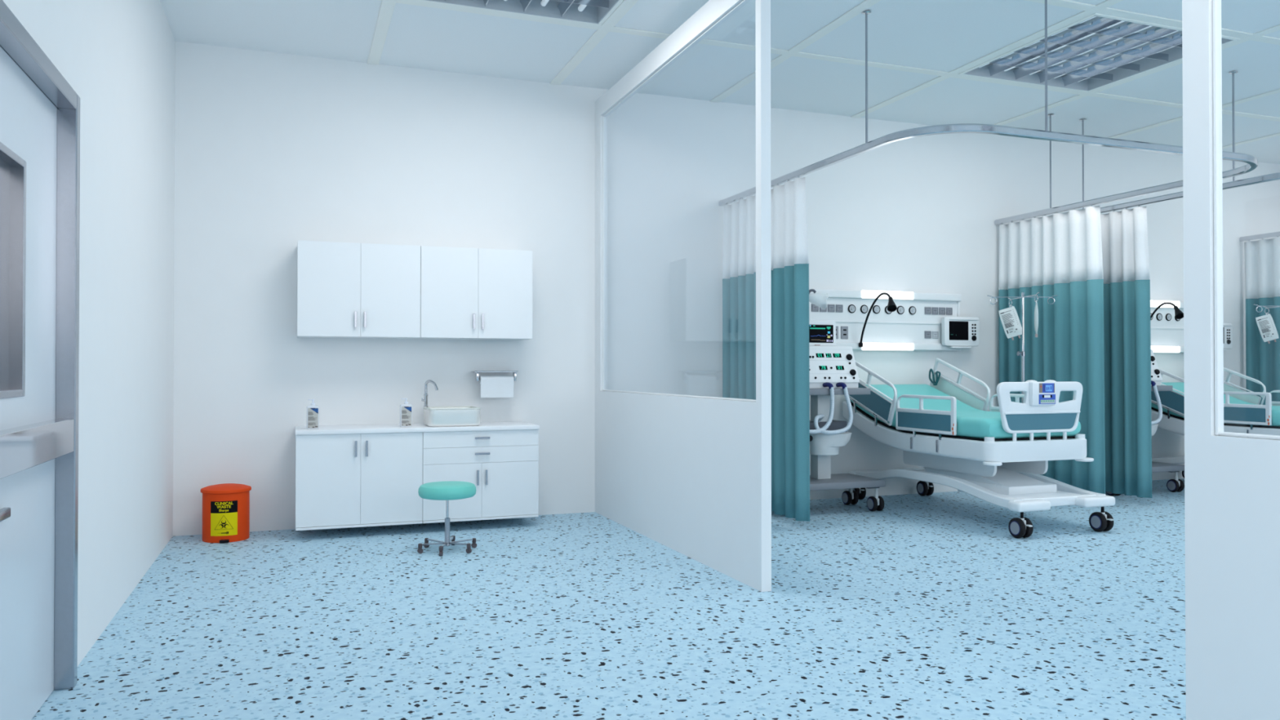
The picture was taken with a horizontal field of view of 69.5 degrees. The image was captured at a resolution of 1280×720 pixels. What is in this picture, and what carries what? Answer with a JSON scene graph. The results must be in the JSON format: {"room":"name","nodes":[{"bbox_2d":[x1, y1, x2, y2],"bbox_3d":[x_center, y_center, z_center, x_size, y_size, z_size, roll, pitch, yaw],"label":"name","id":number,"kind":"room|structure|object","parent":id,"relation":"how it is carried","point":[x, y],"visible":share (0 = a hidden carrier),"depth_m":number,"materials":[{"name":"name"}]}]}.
{"room":"hospital room","nodes":[
{"label":"hospital room","id":0,"kind":"room"},
{"bbox_2d":[2,0,175,666],"bbox_3d":[-1.670,-0.633,1.928,0.150,3.702,9.970,0,-1,-20],"label":"wall","id":1,"kind":"structure","parent":0,"point":[117,56],"depth_m":4.61,"materials":[{"name":"paint"}]},
{"bbox_2d":[0,46,74,719],"bbox_3d":[-1.836,0.135,2.538,0.112,2.169,1.938,0,-1,-20],"label":"door","id":2,"kind":"structure","parent":1,"relation":"in","point":[32,437],"depth_m":3.06,"materials":[{"name":"grey metal"}]},
{"bbox_2d":[0,0,79,690],"bbox_3d":[-1.839,0.104,2.537,0.125,2.237,2.058,0,-1,-20],"label":"trim","id":3,"kind":"structure","parent":1,"relation":"attached to","point":[15,41],"depth_m":3.46,"materials":[{"name":"metal"}]},
{"bbox_2d":[31,478,1186,719],"bbox_3d":[3.805,1.296,3.954,11.937,0.120,10.370,0,-1,-20],"label":"floor","id":4,"kind":"structure","parent":0,"point":[916,607],"depth_m":4.31,"materials":[{"name":"plastic"}]},
{"bbox_2d":[200,483,251,542],"bbox_3d":[-2.906,1.066,6.481,0.328,0.386,0.326,0,-1,-20],"label":"waste bin","id":5,"kind":"object","parent":4,"relation":"on","point":[225,506],"visible":1,"depth_m":6.37,"materials":[{"name":"orange plastic"}]},
{"bbox_2d":[417,480,476,555],"bbox_3d":[-1.269,1.034,6.087,0.398,0.441,0.382,0,-1,-20],"label":"stool","id":6,"kind":"object","parent":4,"relation":"on","point":[446,491],"visible":1,"depth_m":5.99,"materials":[{"name":"green plastic"}]},
{"bbox_2d":[809,387,885,511],"bbox_3d":[1.550,0.754,7.804,0.899,1.034,0.550,0,-1,-20],"label":"equipment cart","id":7,"kind":"object","parent":4,"relation":"on","point":[822,446],"visible":0.56,"depth_m":7.72,"materials":[{"name":"white plastic"}]},
{"bbox_2d":[809,419,846,431],"bbox_3d":[1.530,0.568,7.867,0.405,0.097,0.220,0,-1,-20],"label":"tray","id":8,"kind":"object","parent":7,"relation":"on","point":[835,424],"depth_m":7.79,"materials":[{"name":"grey plastic"}]},
{"bbox_2d":[809,431,851,455],"bbox_3d":[1.582,0.694,7.662,0.380,0.176,0.232,0,-1,-20],"label":"bowl","id":9,"kind":"object","parent":7,"relation":"on","point":[821,444],"depth_m":7.55,"materials":[{"name":"white plastic"}]},
{"bbox_2d":[808,346,859,435],"bbox_3d":[1.473,0.245,7.726,0.697,0.724,0.550,0,-1,-20],"label":"ventilator","id":10,"kind":"object","parent":7,"relation":"on","point":[831,367],"visible":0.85,"depth_m":7.67,"materials":[{"name":"white plastic"}]},
{"bbox_2d":[808,320,835,346],"bbox_3d":[1.478,-0.325,7.864,0.332,0.416,0.205,0,-1,-20],"label":"monitor","id":11,"kind":"object","parent":10,"relation":"on","point":[821,333],"visible":0.52,"depth_m":7.78,"materials":[{"name":"white plastic"}]},
{"bbox_2d":[808,288,828,309],"bbox_3d":[1.473,-0.511,7.756,0.239,0.169,0.131,0,-1,-20],"label":"mask","id":12,"kind":"object","parent":11,"relation":"attached to","point":[819,300],"visible":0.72,"depth_m":7.73,"materials":[{"name":"white plastic"}]},
{"bbox_2d":[809,387,870,395],"bbox_3d":[1.540,0.263,7.837,0.646,0.052,0.490,0,-1,-20],"label":"shelf","id":13,"kind":"object","parent":7,"relation":"attached to","point":[851,390],"depth_m":7.61,"materials":[{"name":"grey plastic"}]},
{"bbox_2d":[842,358,1115,537],"bbox_3d":[2.695,0.620,7.615,1.002,1.297,2.206,0,-1,-20],"label":"hospital bed","id":14,"kind":"object","parent":4,"relation":"on","point":[1000,457],"visible":0.93,"depth_m":7.04,"materials":[{"name":"white plastic"}]},
{"bbox_2d":[928,368,940,385],"bbox_3d":[2.770,0.160,8.669,0.026,0.158,0.167,0,-1,-20],"label":"strap","id":15,"kind":"object","parent":14,"relation":"hanging from","point":[935,383],"visible":1,"depth_m":8.67,"materials":[{"name":"teal rubber"}]},
{"bbox_2d":[986,292,1057,403],"bbox_3d":[3.478,0.331,8.375,0.494,1.890,0.494,0,-1,43],"label":"stand","id":16,"kind":"object","parent":4,"relation":"on","point":[1023,353],"visible":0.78,"depth_m":8.37,"materials":[{"name":"silver metal"}]},
{"bbox_2d":[998,304,1022,340],"bbox_3d":[3.478,-0.351,8.660,0.214,0.334,0.036,0,-1,13],"label":"bag","id":17,"kind":"object","parent":16,"relation":"hanging from","point":[1010,320],"visible":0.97,"depth_m":8.65,"materials":[{"name":"white plastic"}]},
{"bbox_2d":[1034,300,1038,337],"bbox_3d":[3.479,-0.361,8.106,0.036,0.325,0.158,0,-1,25],"label":"bag","id":18,"kind":"object","parent":16,"relation":"hanging from","point":[1036,308],"visible":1,"depth_m":8.05,"materials":[{"name":"white plastic"}]},
{"bbox_2d":[1105,385,1184,496],"bbox_3d":[4.771,0.764,9.006,0.899,1.034,0.550,0,-1,-20],"label":"equipment cart","id":19,"kind":"object","parent":4,"relation":"on","point":[1175,485],"visible":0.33,"depth_m":8.88,"materials":[{"name":"white plastic"}]},
{"bbox_2d":[1151,423,1158,435],"bbox_3d":[4.803,0.705,8.864,0.380,0.176,0.232,0,-1,-20],"label":"bowl","id":20,"kind":"object","parent":19,"relation":"on","point":[1154,427],"depth_m":8.79,"materials":[{"name":"white plastic"}]},
{"bbox_2d":[1151,349,1162,425],"bbox_3d":[4.694,0.256,8.928,0.697,0.724,0.550,0,-1,-20],"label":"ventilator","id":21,"kind":"object","parent":19,"relation":"on","point":[1156,377],"visible":0.19,"depth_m":8.91,"materials":[{"name":"white plastic"}]},
{"bbox_2d":[1151,385,1173,391],"bbox_3d":[4.761,0.274,9.039,0.646,0.052,0.490,0,-1,-20],"label":"shelf","id":22,"kind":"object","parent":19,"relation":"attached to","point":[1160,388],"depth_m":8.88,"materials":[{"name":"grey plastic"}]},
{"bbox_2d":[1151,367,1279,478],"bbox_3d":[5.916,0.631,8.817,1.002,1.297,2.206,0,-1,-20],"label":"hospital bed","id":23,"kind":"object","parent":4,"relation":"on","point":[1243,413],"visible":0.38,"depth_m":9.08,"materials":[{"name":"white plastic"}]},
{"bbox_2d":[1253,304,1279,314],"bbox_3d":[6.699,0.342,9.577,0.494,1.890,0.494,0,-1,43],"label":"stand","id":24,"kind":"object","parent":4,"relation":"on","point":[1254,304],"visible":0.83,"depth_m":9.59,"materials":[{"name":"metal"}]},
{"bbox_2d":[1255,312,1278,343],"bbox_3d":[6.699,-0.340,9.862,0.214,0.334,0.036,0,-1,13],"label":"bag","id":25,"kind":"object","parent":24,"relation":"hanging from","point":[1265,323],"visible":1,"depth_m":9.85,"materials":[{"name":"white plastic"}]},
{"bbox_2d":[595,0,771,591],"bbox_3d":[0.165,-0.460,6.361,0.060,3.435,2.945,0,-1,-20],"label":"wall partition","id":26,"kind":"structure","parent":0,"point":[691,476],"depth_m":5.78,"materials":[{"name":"paint"}]},
{"bbox_2d":[602,0,755,401],"bbox_3d":[0.181,-0.893,6.324,0.024,2.265,2.733,0,-1,-20],"label":"window frame","id":27,"kind":"structure","parent":26,"relation":"in","point":[744,2],"depth_m":7.59,"materials":[{"name":"white plastic"}]},
{"bbox_2d":[160,0,1279,164],"bbox_3d":[3.805,-2.396,3.988,11.937,0.160,10.370,0,-1,-20],"label":"ceiling","id":28,"kind":"structure","parent":0,"point":[939,35],"depth_m":6.81,"materials":[{"name":"tile"}]},
{"bbox_2d":[413,0,623,26],"bbox_3d":[-0.662,-2.359,5.444,1.352,0.137,1.352,0,-1,-20],"label":"ceiling light","id":29,"kind":"object","parent":28,"relation":"attached to","point":[595,12],"visible":1,"depth_m":6.08,"materials":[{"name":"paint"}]},
{"bbox_2d":[719,0,1257,225],"bbox_3d":[2.640,-1.821,7.320,3.090,0.914,2.898,0,-1,-20],"label":"rail","id":30,"kind":"object","parent":28,"relation":"hanging from","point":[1252,162],"visible":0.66,"depth_m":6.07,"materials":[{"name":"metal"}]},
{"bbox_2d":[722,176,809,521],"bbox_3d":[0.972,-0.083,7.448,0.089,2.557,1.388,0,-1,-20],"label":"curtain","id":31,"kind":"object","parent":30,"relation":"hanging from","point":[789,255],"visible":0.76,"depth_m":7.13,"materials":[{"name":"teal fabric"}]},
{"bbox_2d":[998,205,1105,493],"bbox_3d":[3.780,-0.073,8.582,0.079,2.557,1.258,0,-1,-20],"label":"curtain","id":32,"kind":"object","parent":30,"relation":"hanging from","point":[1060,255],"visible":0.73,"depth_m":8.40,"materials":[{"name":"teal fabric"}]},
{"bbox_2d":[958,13,1239,92],"bbox_3d":[3.402,-2.345,6.962,1.352,0.137,1.352,0,-1,-20],"label":"ceiling light","id":33,"kind":"object","parent":28,"relation":"attached to","point":[1096,51],"visible":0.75,"depth_m":7.03,"materials":[{"name":"metal"}]},
{"bbox_2d":[1079,71,1279,241],"bbox_3d":[5.861,-1.810,8.523,3.090,0.914,2.898,0,-1,-20],"label":"rail","id":34,"kind":"object","parent":28,"relation":"hanging from","point":[1274,176],"visible":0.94,"depth_m":7.86,"materials":[{"name":"metal"}]},
{"bbox_2d":[1100,205,1151,497],"bbox_3d":[4.188,-0.072,8.664,0.090,2.557,1.358,0,-1,-20],"label":"curtain","id":35,"kind":"object","parent":34,"relation":"hanging from","point":[1124,233],"visible":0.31,"depth_m":8.21,"materials":[{"name":"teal fabric"}]},
{"bbox_2d":[1244,236,1279,404],"bbox_3d":[7.000,-0.062,9.783,0.085,2.557,1.258,0,-1,-20],"label":"curtain","id":36,"kind":"object","parent":34,"relation":"hanging from","point":[1262,257],"visible":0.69,"depth_m":10.15,"materials":[{"name":"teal fabric"}]},
{"bbox_2d":[1245,296,1279,404],"bbox_3d":[7.000,0.265,9.780,0.085,1.904,1.258,0,-1,-20],"label":"drape","id":37,"kind":"object","parent":36,"relation":"hanging from","point":[1262,358],"depth_m":10.15,"materials":[{"name":"teal fabric"}]},
{"bbox_2d":[173,41,1279,536],"bbox_3d":[2.035,-0.572,8.712,11.937,3.702,0.150,0,-1,-20],"label":"wall","id":38,"kind":"structure","parent":0,"point":[273,151],"depth_m":7.59,"materials":[{"name":"paint"}]},
{"bbox_2d":[297,240,420,338],"bbox_3d":[-2.096,-0.510,6.888,0.862,0.685,0.375,0,-1,-20],"label":"upper cabinet","id":39,"kind":"object","parent":38,"relation":"attached to","point":[345,290],"visible":1,"depth_m":6.73,"materials":[{"name":"laminate"}]},
{"bbox_2d":[295,431,422,530],"bbox_3d":[-2.072,0.857,6.792,0.865,0.664,0.549,0,-1,-20],"label":"base cabinet","id":40,"kind":"object","parent":38,"relation":"attached to","point":[351,480],"visible":0.96,"depth_m":6.55,"materials":[{"name":"laminate"}]},
{"bbox_2d":[295,421,539,435],"bbox_3d":[-1.668,0.509,6.950,1.736,0.032,0.541,0,-1,-20],"label":"countertop","id":41,"kind":"structure","parent":40,"relation":"on","point":[508,425],"depth_m":6.74,"materials":[{"name":"laminate"}]},
{"bbox_2d":[306,399,319,429],"bbox_3d":[-2.321,0.384,6.553,0.084,0.210,0.058,0,-1,-20],"label":"pump bottle","id":42,"kind":"object","parent":41,"relation":"on","point":[313,411],"visible":1,"depth_m":6.53,"materials":[{"name":"plastic"}]},
{"bbox_2d":[307,412,316,425],"bbox_3d":[-2.314,0.414,6.526,0.060,0.095,0.001,0,-1,-20],"label":"print","id":43,"kind":"object","parent":42,"relation":"on","point":[312,416],"depth_m":6.53,"materials":[{"name":"grey paper"}]},
{"bbox_2d":[400,398,412,426],"bbox_3d":[-1.720,0.386,6.788,0.086,0.210,0.058,0,-1,-20],"label":"pump bottle","id":44,"kind":"object","parent":41,"relation":"on","point":[406,409],"visible":1,"depth_m":6.76,"materials":[{"name":"plastic"}]},
{"bbox_2d":[401,410,408,423],"bbox_3d":[-1.712,0.416,6.761,0.062,0.095,0.001,0,-1,-20],"label":"print","id":45,"kind":"object","parent":44,"relation":"on","point":[405,414],"depth_m":6.76,"materials":[{"name":"grey paper"}]},
{"bbox_2d":[423,406,480,426],"bbox_3d":[-1.425,0.425,6.988,0.386,0.134,0.353,0,-1,-20],"label":"vessel sink","id":46,"kind":"object","parent":41,"relation":"in","point":[433,416],"visible":1,"depth_m":6.83,"materials":[{"name":"ceramic"}]},
{"bbox_2d":[421,379,438,406],"bbox_3d":[-1.593,0.254,7.041,0.159,0.208,0.052,0,-1,28],"label":"faucet","id":47,"kind":"object","parent":46,"relation":"on","point":[425,395],"visible":1,"depth_m":7.06,"materials":[{"name":"silver metal"}]},
{"bbox_2d":[417,245,532,340],"bbox_3d":[-1.292,-0.507,7.188,0.852,0.685,0.375,0,-1,-20],"label":"upper cabinet","id":48,"kind":"object","parent":38,"relation":"attached to","point":[466,293],"visible":0.94,"depth_m":7.03,"materials":[{"name":"laminate"}]},
{"bbox_2d":[422,429,538,523],"bbox_3d":[-1.261,0.860,7.095,0.863,0.664,0.549,0,-1,-20],"label":"base cabinet","id":49,"kind":"object","parent":38,"relation":"attached to","point":[502,465],"visible":0.94,"depth_m":6.87,"materials":[{"name":"laminate"}]},
{"bbox_2d":[471,370,518,381],"bbox_3d":[-1.157,0.126,7.341,0.345,0.081,0.172,0,-1,-20],"label":"towel holder","id":50,"kind":"object","parent":38,"relation":"attached to","point":[477,372],"visible":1,"depth_m":7.27,"materials":[{"name":"silver metal"}]},
{"bbox_2d":[479,375,514,397],"bbox_3d":[-1.137,0.209,7.317,0.265,0.174,0.073,0,-1,-20],"label":"paper towel roll","id":51,"kind":"object","parent":50,"relation":"hanging from","point":[491,386],"visible":1,"depth_m":7.29,"materials":[{"name":"white paper"}]},
{"bbox_2d":[367,0,1279,149],"bbox_3d":[3.805,-2.311,3.987,11.536,0.009,9.969,0,-1,-20],"label":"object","id":52,"kind":"structure","parent":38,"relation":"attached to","point":[387,6],"depth_m":6.68,"materials":[{"name":"paint"}]},
{"bbox_2d":[808,288,961,351],"bbox_3d":[2.310,-0.368,8.678,1.685,0.557,0.102,0,-1,-20],"label":"bedhead panel","id":53,"kind":"object","parent":38,"relation":"attached to","point":[915,324],"visible":0.91,"depth_m":8.67,"materials":[{"name":"white plastic"}]},
{"bbox_2d":[811,303,818,311],"bbox_3d":[1.592,-0.476,8.403,0.074,0.072,0.011,0,-1,-20],"label":"socket","id":54,"kind":"object","parent":53,"relation":"attached to","point":[814,308],"depth_m":8.40,"materials":[{"name":"grey plastic"}]},
{"bbox_2d":[819,306,826,311],"bbox_3d":[1.673,-0.475,8.433,0.074,0.072,0.011,0,-1,-20],"label":"socket","id":55,"kind":"object","parent":53,"relation":"attached to","point":[820,309],"depth_m":8.43,"materials":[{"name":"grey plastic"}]},
{"bbox_2d":[827,304,835,311],"bbox_3d":[1.753,-0.475,8.463,0.074,0.072,0.011,0,-1,-20],"label":"socket","id":56,"kind":"object","parent":53,"relation":"attached to","point":[831,308],"depth_m":8.46,"materials":[{"name":"grey plastic"}]},
{"bbox_2d":[835,325,838,338],"bbox_3d":[1.787,-0.253,8.474,0.074,0.116,0.011,0,-1,-20],"label":"socket","id":57,"kind":"object","parent":53,"relation":"attached to","point":[837,326],"depth_m":8.48,"materials":[{"name":"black plastic"}]},
{"bbox_2d":[835,304,843,312],"bbox_3d":[1.833,-0.475,8.493,0.074,0.072,0.011,0,-1,-20],"label":"socket","id":58,"kind":"object","parent":53,"relation":"attached to","point":[839,308],"depth_m":8.49,"materials":[{"name":"grey plastic"}]},
{"bbox_2d":[840,326,848,338],"bbox_3d":[1.885,-0.253,8.511,0.074,0.116,0.011,0,-1,-20],"label":"socket","id":59,"kind":"object","parent":53,"relation":"attached to","point":[844,330],"depth_m":8.50,"materials":[{"name":"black plastic"}]},
{"bbox_2d":[848,304,855,313],"bbox_3d":[1.960,-0.474,8.536,0.080,0.080,0.018,0,-1,-20],"label":"outlet","id":60,"kind":"object","parent":53,"relation":"attached to","point":[851,308],"depth_m":8.53,"materials":[{"name":"grey plastic"}]},
{"bbox_2d":[860,304,867,313],"bbox_3d":[2.086,-0.473,8.583,0.080,0.080,0.018,0,-1,-20],"label":"outlet","id":61,"kind":"object","parent":53,"relation":"attached to","point":[864,308],"depth_m":8.58,"materials":[{"name":"grey plastic"}]},
{"bbox_2d":[872,305,879,313],"bbox_3d":[2.212,-0.473,8.630,0.080,0.080,0.018,0,-1,-20],"label":"outlet","id":62,"kind":"object","parent":53,"relation":"attached to","point":[876,308],"depth_m":8.63,"materials":[{"name":"grey plastic"}]},
{"bbox_2d":[858,292,897,346],"bbox_3d":[2.135,-0.362,8.291,0.098,0.483,0.519,0,-1,-20],"label":"gooseneck lamp","id":63,"kind":"object","parent":53,"relation":"attached to","point":[891,307],"visible":1,"depth_m":8.30,"materials":[{"name":"black plastic"}]},
{"bbox_2d":[861,289,913,299],"bbox_3d":[2.319,-0.609,8.643,0.577,0.076,0.028,0,-1,-20],"label":"light","id":64,"kind":"object","parent":53,"relation":"attached to","point":[865,295],"depth_m":8.63,"materials":[{"name":"white plastic"}]},
{"bbox_2d":[862,342,914,351],"bbox_3d":[2.319,-0.125,8.639,0.577,0.071,0.028,0,-1,-20],"label":"light","id":65,"kind":"object","parent":53,"relation":"attached to","point":[866,346],"depth_m":8.63,"materials":[{"name":"white plastic"}]},
{"bbox_2d":[884,306,891,314],"bbox_3d":[2.338,-0.472,8.677,0.080,0.080,0.018,0,-1,-20],"label":"outlet","id":66,"kind":"object","parent":53,"relation":"attached to","point":[886,312],"depth_m":8.67,"materials":[{"name":"grey plastic"}]},
{"bbox_2d":[896,306,904,314],"bbox_3d":[2.464,-0.472,8.724,0.080,0.080,0.018,0,-1,-20],"label":"outlet","id":67,"kind":"object","parent":53,"relation":"attached to","point":[900,309],"depth_m":8.72,"materials":[{"name":"grey plastic"}]},
{"bbox_2d":[908,306,915,314],"bbox_3d":[2.590,-0.471,8.771,0.080,0.080,0.018,0,-1,-20],"label":"outlet","id":68,"kind":"object","parent":53,"relation":"attached to","point":[912,309],"depth_m":8.77,"materials":[{"name":"grey plastic"}]},
{"bbox_2d":[924,330,931,338],"bbox_3d":[2.754,-0.243,8.835,0.074,0.072,0.011,0,-1,-20],"label":"socket","id":69,"kind":"object","parent":53,"relation":"attached to","point":[927,334],"depth_m":8.83,"materials":[{"name":"grey plastic"}]},
{"bbox_2d":[924,306,931,314],"bbox_3d":[2.755,-0.472,8.837,0.074,0.072,0.011,0,-1,-20],"label":"socket","id":70,"kind":"object","parent":53,"relation":"attached to","point":[927,310],"depth_m":8.83,"materials":[{"name":"grey plastic"}]},
{"bbox_2d":[931,306,937,315],"bbox_3d":[2.833,-0.472,8.866,0.074,0.072,0.011,0,-1,-20],"label":"socket","id":71,"kind":"object","parent":53,"relation":"attached to","point":[934,309],"depth_m":8.86,"materials":[{"name":"grey plastic"}]},
{"bbox_2d":[931,330,938,338],"bbox_3d":[2.833,-0.243,8.864,0.074,0.072,0.011,0,-1,-20],"label":"socket","id":72,"kind":"object","parent":53,"relation":"attached to","point":[935,334],"depth_m":8.86,"materials":[{"name":"white plastic"}]},
{"bbox_2d":[938,306,945,315],"bbox_3d":[2.910,-0.471,8.895,0.074,0.072,0.011,0,-1,-20],"label":"socket","id":73,"kind":"object","parent":53,"relation":"attached to","point":[941,309],"depth_m":8.89,"materials":[{"name":"grey plastic"}]},
{"bbox_2d":[946,307,952,315],"bbox_3d":[2.988,-0.471,8.924,0.074,0.072,0.011,0,-1,-20],"label":"socket","id":74,"kind":"object","parent":53,"relation":"attached to","point":[948,310],"depth_m":8.92,"materials":[{"name":"grey plastic"}]},
{"bbox_2d":[941,316,979,348],"bbox_3d":[3.070,-0.263,8.925,0.412,0.302,0.168,0,-1,-20],"label":"wall monitor","id":75,"kind":"object","parent":38,"relation":"attached to","point":[957,332],"visible":1,"depth_m":8.85,"materials":[{"name":"white plastic"}]},
{"bbox_2d":[1150,300,1183,352],"bbox_3d":[5.531,-0.357,9.880,1.685,0.557,0.102,0,-1,-20],"label":"bedhead panel","id":76,"kind":"object","parent":38,"relation":"attached to","point":[1166,331],"visible":0.27,"depth_m":9.91,"materials":[{"name":"white plastic"}]},
{"bbox_2d":[1155,313,1162,320],"bbox_3d":[5.559,-0.461,9.879,0.080,0.080,0.018,0,-1,-20],"label":"outlet","id":77,"kind":"object","parent":76,"relation":"attached to","point":[1158,316],"depth_m":9.87,"materials":[{"name":"grey plastic"}]},
{"bbox_2d":[1150,300,1179,307],"bbox_3d":[5.540,-0.598,9.846,0.577,0.076,0.028,0,-1,-20],"label":"light","id":78,"kind":"object","parent":76,"relation":"attached to","point":[1153,304],"depth_m":9.85,"materials":[{"name":"white plastic"}]},
{"bbox_2d":[1151,346,1180,352],"bbox_3d":[5.540,-0.114,9.841,0.577,0.071,0.028,0,-1,-20],"label":"light","id":79,"kind":"object","parent":76,"relation":"attached to","point":[1155,348],"depth_m":9.86,"materials":[{"name":"white plastic"}]},
{"bbox_2d":[1150,302,1183,319],"bbox_3d":[5.355,-0.351,9.494,0.098,0.483,0.519,0,-1,-20],"label":"gooseneck lamp","id":80,"kind":"object","parent":76,"relation":"attached to","point":[1179,314],"visible":0.74,"depth_m":9.32,"materials":[{"name":"black plastic"}]},
{"bbox_2d":[1165,313,1171,320],"bbox_3d":[5.685,-0.461,9.926,0.080,0.080,0.018,0,-1,-20],"label":"outlet","id":81,"kind":"object","parent":76,"relation":"attached to","point":[1168,316],"depth_m":9.92,"materials":[{"name":"grey plastic"}]},
{"bbox_2d":[1222,323,1232,351],"bbox_3d":[6.290,-0.252,10.127,0.412,0.302,0.168,0,-1,-20],"label":"wall monitor","id":82,"kind":"object","parent":38,"relation":"attached to","point":[1227,327],"visible":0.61,"depth_m":10.10,"materials":[{"name":"white plastic"}]},
{"bbox_2d":[1182,0,1279,719],"bbox_3d":[2.081,-0.506,1.210,0.046,3.435,3.003,0,-1,-20],"label":"wall","id":83,"kind":"structure","parent":0,"point":[1232,483],"depth_m":2.53,"materials":[{"name":"paint"}]},
{"bbox_2d":[1212,0,1279,439],"bbox_3d":[2.078,-0.939,1.223,0.024,2.265,2.819,0,-1,-20],"label":"window","id":84,"kind":"structure","parent":83,"relation":"in","point":[1216,4],"depth_m":2.53,"materials":[{"name":"white plastic"}]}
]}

